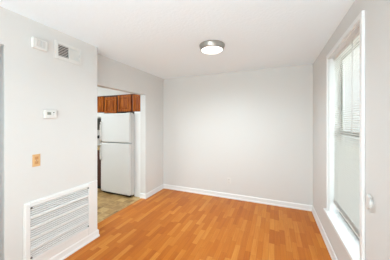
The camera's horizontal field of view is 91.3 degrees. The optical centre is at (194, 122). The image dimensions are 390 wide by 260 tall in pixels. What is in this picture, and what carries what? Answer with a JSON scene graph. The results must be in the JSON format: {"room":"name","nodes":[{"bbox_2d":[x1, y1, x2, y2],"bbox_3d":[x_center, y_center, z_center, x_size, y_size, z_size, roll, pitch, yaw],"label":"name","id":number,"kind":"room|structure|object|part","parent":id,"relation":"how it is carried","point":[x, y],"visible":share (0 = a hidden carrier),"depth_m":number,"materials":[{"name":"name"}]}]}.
{"room":"empty dining room","nodes":[
{"label":"empty dining room","id":0,"kind":"room"},
{"bbox_2d":[0,6,96,259],"bbox_3d":[-2.477,0.255,0.374,0.641,2.440,4.782,0,0,23],"label":"wall","id":1,"kind":"structure","parent":0,"point":[33,81],"depth_m":1.85,"materials":[{"name":"white paint"}]},
{"bbox_2d":[32,154,39,166],"bbox_3d":[-1.519,0.366,1.825,0.009,0.117,0.066,0,0,23],"label":"wall outlet","id":2,"kind":"object","parent":1,"relation":"attached to","point":[36,157],"visible":1,"depth_m":1.82,"materials":[{"name":"brown plastic"}]},
{"bbox_2d":[31,37,47,51],"bbox_3d":[-1.498,-0.750,1.838,0.037,0.099,0.126,0,0,23],"label":"door chime","id":3,"kind":"object","parent":1,"relation":"attached to","point":[36,43],"visible":1,"depth_m":1.82,"materials":[{"name":"white plastic"}]},
{"bbox_3d":[-1.482,-0.751,1.833,0.004,0.067,0.078,0,0,23],"label":"panel","id":4,"kind":"part","parent":3,"relation":"part of","materials":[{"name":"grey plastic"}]},
{"bbox_2d":[43,110,56,117],"bbox_3d":[-1.465,-0.080,1.930,0.028,0.082,0.118,0,0,23],"label":"thermostat","id":5,"kind":"object","parent":1,"relation":"attached to","point":[46,113],"visible":1,"depth_m":1.91,"materials":[{"name":"white plastic"}]},
{"bbox_2d":[23,180,96,259],"bbox_3d":[-1.401,1.062,2.087,0.024,0.638,0.779,0,0,23],"label":"air vent","id":6,"kind":"object","parent":1,"relation":"in","point":[53,223],"visible":1,"depth_m":2.00,"materials":[{"name":"white metal"}]},
{"bbox_2d":[55,40,80,64],"bbox_3d":[-1.393,-0.761,2.109,0.022,0.188,0.293,0,0,23],"label":"air vent","id":7,"kind":"object","parent":1,"relation":"in","point":[71,54],"visible":1,"depth_m":2.10,"materials":[{"name":"white plastic"}]},
{"bbox_2d":[48,229,99,259],"bbox_3d":[-1.509,1.429,2.077,0.209,0.092,0.935,0,0,23],"label":"baseboard","id":8,"kind":"structure","parent":1,"relation":"attached to","point":[62,255],"depth_m":2.18,"materials":[{"name":"white paint"}]},
{"bbox_2d":[97,87,131,95],"bbox_3d":[-1.949,-0.765,4.439,2.183,0.400,0.642,0,0,23],"label":"soffit","id":9,"kind":"structure","parent":0,"point":[101,91],"depth_m":4.05,"materials":[{"name":"white paint"}]},
{"bbox_2d":[97,54,162,193],"bbox_3d":[-1.126,0.255,3.422,0.120,2.440,1.885,0,0,23],"label":"wall","id":10,"kind":"structure","parent":0,"point":[112,74],"depth_m":3.71,"materials":[{"name":"white paint"}]},
{"bbox_2d":[132,94,139,111],"bbox_3d":[-1.041,-0.387,4.060,0.211,0.356,0.642,0,0,23],"label":"upper cabinet","id":11,"kind":"object","parent":10,"relation":"attached to","point":[135,98],"visible":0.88,"depth_m":3.78,"materials":[{"name":"brown wood"}]},
{"bbox_3d":[-1.153,-0.385,3.776,0.091,0.240,0.006,0,0,23],"label":"door panel","id":12,"kind":"part","parent":11,"relation":"part of","materials":[{"name":"brown wood"}]},
{"bbox_2d":[140,184,163,198],"bbox_3d":[-0.881,1.429,3.981,0.141,0.092,0.664,0,0,23],"label":"baseboard","id":13,"kind":"structure","parent":10,"relation":"attached to","point":[142,195],"depth_m":3.83,"materials":[{"name":"white paint"}]},
{"bbox_2d":[0,0,354,78],"bbox_3d":[-1.709,-1.025,1.075,5.458,0.120,6.907,0,0,23],"label":"ceiling","id":14,"kind":"structure","parent":0,"point":[162,39],"depth_m":1.94,"materials":[{"name":"white paint"}]},
{"bbox_2d":[199,40,224,53],"bbox_3d":[0.213,-0.924,2.390,0.320,0.080,0.320,0,0,23],"label":"ceiling lamp","id":15,"kind":"object","parent":14,"relation":"attached to","point":[209,46],"visible":1,"depth_m":2.30,"materials":[{"name":"silver metal"}]},
{"bbox_2d":[64,188,331,259],"bbox_3d":[-1.654,1.500,1.051,5.338,0.051,6.907,0,0,23],"label":"floor","id":16,"kind":"structure","parent":0,"point":[169,224],"depth_m":2.59,"materials":[{"name":"brown wood"}]},
{"bbox_2d":[97,150,100,188],"bbox_3d":[-2.378,1.039,4.592,1.235,0.872,0.630,0,0,23],"label":"base cabinet","id":17,"kind":"object","parent":16,"relation":"on","point":[98,151],"visible":0.03,"depth_m":4.13,"materials":[{"name":"brown wood"}]},
{"bbox_3d":[-2.133,1.065,4.158,0.420,0.580,0.018,0,0,23],"label":"door","id":18,"kind":"part","parent":17,"relation":"part of","materials":[{"name":"brown wood"}]},
{"bbox_3d":[-2.374,0.534,4.600,1.235,0.138,0.672,0,0,23],"label":"countertop","id":19,"kind":"structure","parent":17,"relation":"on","visible":0},
{"bbox_2d":[97,135,100,144],"bbox_3d":[-2.365,0.443,4.693,0.156,0.243,0.156,0,0,23],"label":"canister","id":20,"kind":"object","parent":19,"relation":"on","point":[98,136],"visible":0.48,"depth_m":4.62,"materials":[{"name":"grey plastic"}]},
{"bbox_2d":[100,112,133,196],"bbox_3d":[-1.480,0.643,4.126,0.758,1.663,0.765,0,0,23],"label":"refrigerator","id":21,"kind":"object","parent":16,"relation":"on","point":[116,129],"visible":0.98,"depth_m":3.79,"materials":[{"name":"white metal"}]},
{"bbox_3d":[-1.598,0.922,3.845,0.758,1.002,0.066,0,0,23],"label":"door","id":22,"kind":"part","parent":21,"relation":"part of","materials":[{"name":"white metal"}]},
{"bbox_3d":[-1.598,0.114,3.845,0.758,0.582,0.066,0,0,23],"label":"freezer door","id":23,"kind":"part","parent":21,"relation":"part of","materials":[{"name":"white metal"}]},
{"bbox_2d":[134,111,139,196],"bbox_3d":[-1.131,0.633,3.770,0.157,1.684,0.022,0,0,23],"label":"panel","id":24,"kind":"object","parent":16,"relation":"on","point":[136,114],"visible":0.82,"depth_m":3.76,"materials":[{"name":"white paint"}]},
{"bbox_2d":[97,64,312,205],"bbox_3d":[-0.402,0.255,4.206,5.458,2.440,0.120,0,0,23],"label":"wall","id":25,"kind":"structure","parent":0,"point":[251,128],"depth_m":3.61,"materials":[{"name":"white paint"}]},
{"bbox_2d":[97,118,100,129],"bbox_3d":[-2.253,0.054,4.910,1.220,0.302,0.006,0,0,23],"label":"backsplash","id":26,"kind":"structure","parent":25,"relation":"attached to","point":[98,119],"depth_m":5.03,"materials":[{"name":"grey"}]},
{"bbox_2d":[97,96,103,112],"bbox_3d":[-2.381,-0.387,4.619,1.168,0.356,0.642,0,0,23],"label":"upper cabinet","id":27,"kind":"object","parent":25,"relation":"attached to","point":[100,99],"visible":0.17,"depth_m":4.14,"materials":[{"name":"brown wood"}]},
{"bbox_3d":[-2.143,-0.385,4.184,0.277,0.240,0.016,0,0,23],"label":"door panel","id":28,"kind":"part","parent":27,"relation":"part of","materials":[{"name":"brown wood"}]},
{"bbox_2d":[104,94,133,112],"bbox_3d":[-1.490,-0.379,4.247,0.758,0.372,0.642,0,0,23],"label":"upper cabinet","id":29,"kind":"object","parent":25,"relation":"attached to","point":[113,103],"visible":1,"depth_m":3.97,"materials":[{"name":"brown wood"}]},
{"bbox_3d":[-1.788,-0.361,4.035,0.337,0.336,0.020,0,0,23],"label":"door","id":30,"kind":"part","parent":29,"relation":"part of","materials":[{"name":"brown wood"}]},
{"bbox_3d":[-1.787,-0.361,4.035,0.241,0.240,0.016,0,0,23],"label":"door panel","id":31,"kind":"part","parent":29,"relation":"part of","materials":[{"name":"brown wood"}]},
{"bbox_3d":[-1.438,-0.385,3.890,0.250,0.240,0.016,0,0,23],"label":"door panel","id":32,"kind":"part","parent":29,"relation":"part of","materials":[{"name":"brown wood"}]},
{"bbox_3d":[-1.438,-0.385,3.889,0.346,0.336,0.020,0,0,23],"label":"door","id":33,"kind":"part","parent":29,"relation":"part of","materials":[{"name":"brown wood"}]},
{"bbox_2d":[164,184,311,210],"bbox_3d":[0.620,1.429,3.704,2.885,0.092,0.021,0,0,23],"label":"baseboard","id":34,"kind":"structure","parent":25,"relation":"attached to","point":[166,186],"depth_m":3.58,"materials":[{"name":"white paint"}]},
{"bbox_2d":[313,0,389,259],"bbox_3d":[0.740,0.255,0.052,0.150,2.440,6.667,0,0,23],"label":"wall","id":35,"kind":"structure","parent":0,"point":[377,12],"depth_m":1.25,"materials":[{"name":"white paint"}]},
{"bbox_2d":[312,206,337,259],"bbox_3d":[0.661,1.429,0.085,0.021,0.092,6.667,0,0,23],"label":"baseboard","id":36,"kind":"structure","parent":35,"relation":"attached to","point":[325,238],"depth_m":2.36,"materials":[{"name":"white paint"}]},
{"bbox_2d":[323,10,364,259],"bbox_3d":[1.438,0.181,1.778,0.190,1.938,1.119,0,0,23],"label":"window","id":37,"kind":"structure","parent":35,"relation":"in","point":[354,246],"depth_m":1.98,"materials":[{"name":"white paint"}]},
{"bbox_3d":[1.438,1.058,1.778,0.190,0.028,1.119,0,0,23],"label":"sill","id":38,"kind":"part","parent":37,"relation":"part of","materials":[{"name":"white paint"}]},
{"bbox_2d":[333,31,359,238],"bbox_3d":[1.434,0.103,1.785,0.038,1.672,0.893,0,0,23],"label":"window blind","id":39,"kind":"object","parent":37,"relation":"attached to","point":[346,200],"visible":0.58,"depth_m":1.78,"materials":[{"name":"white plastic"}]},
{"bbox_3d":[1.439,-0.720,1.783,0.028,0.027,0.893,0,0,23],"label":"head rail","id":40,"kind":"part","parent":39,"relation":"part of","materials":[{"name":"white plastic"}]},
{"bbox_3d":[1.439,0.931,1.783,0.026,0.016,0.893,0,0,23],"label":"rail","id":41,"kind":"part","parent":39,"relation":"part of","materials":[{"name":"white plastic"}]},
{"bbox_3d":[1.486,0.567,1.763,0.014,0.954,0.905,0,0,23],"label":"sash","id":42,"kind":"part","parent":37,"relation":"part of","materials":[{"name":"grey metal"}]},
{"bbox_3d":[1.500,-0.299,1.758,0.014,0.869,0.905,0,0,23],"label":"sash","id":43,"kind":"part","parent":37,"relation":"part of","materials":[{"name":"grey metal"}]},
{"bbox_2d":[367,193,372,208],"bbox_3d":[1.144,0.524,1.250,0.024,0.110,0.093,0,0,34],"label":"curtain hook","id":44,"kind":"object","parent":35,"relation":"attached to","point":[370,205],"visible":1,"depth_m":1.23,"materials":[{"name":"white plastic"}]}
]}

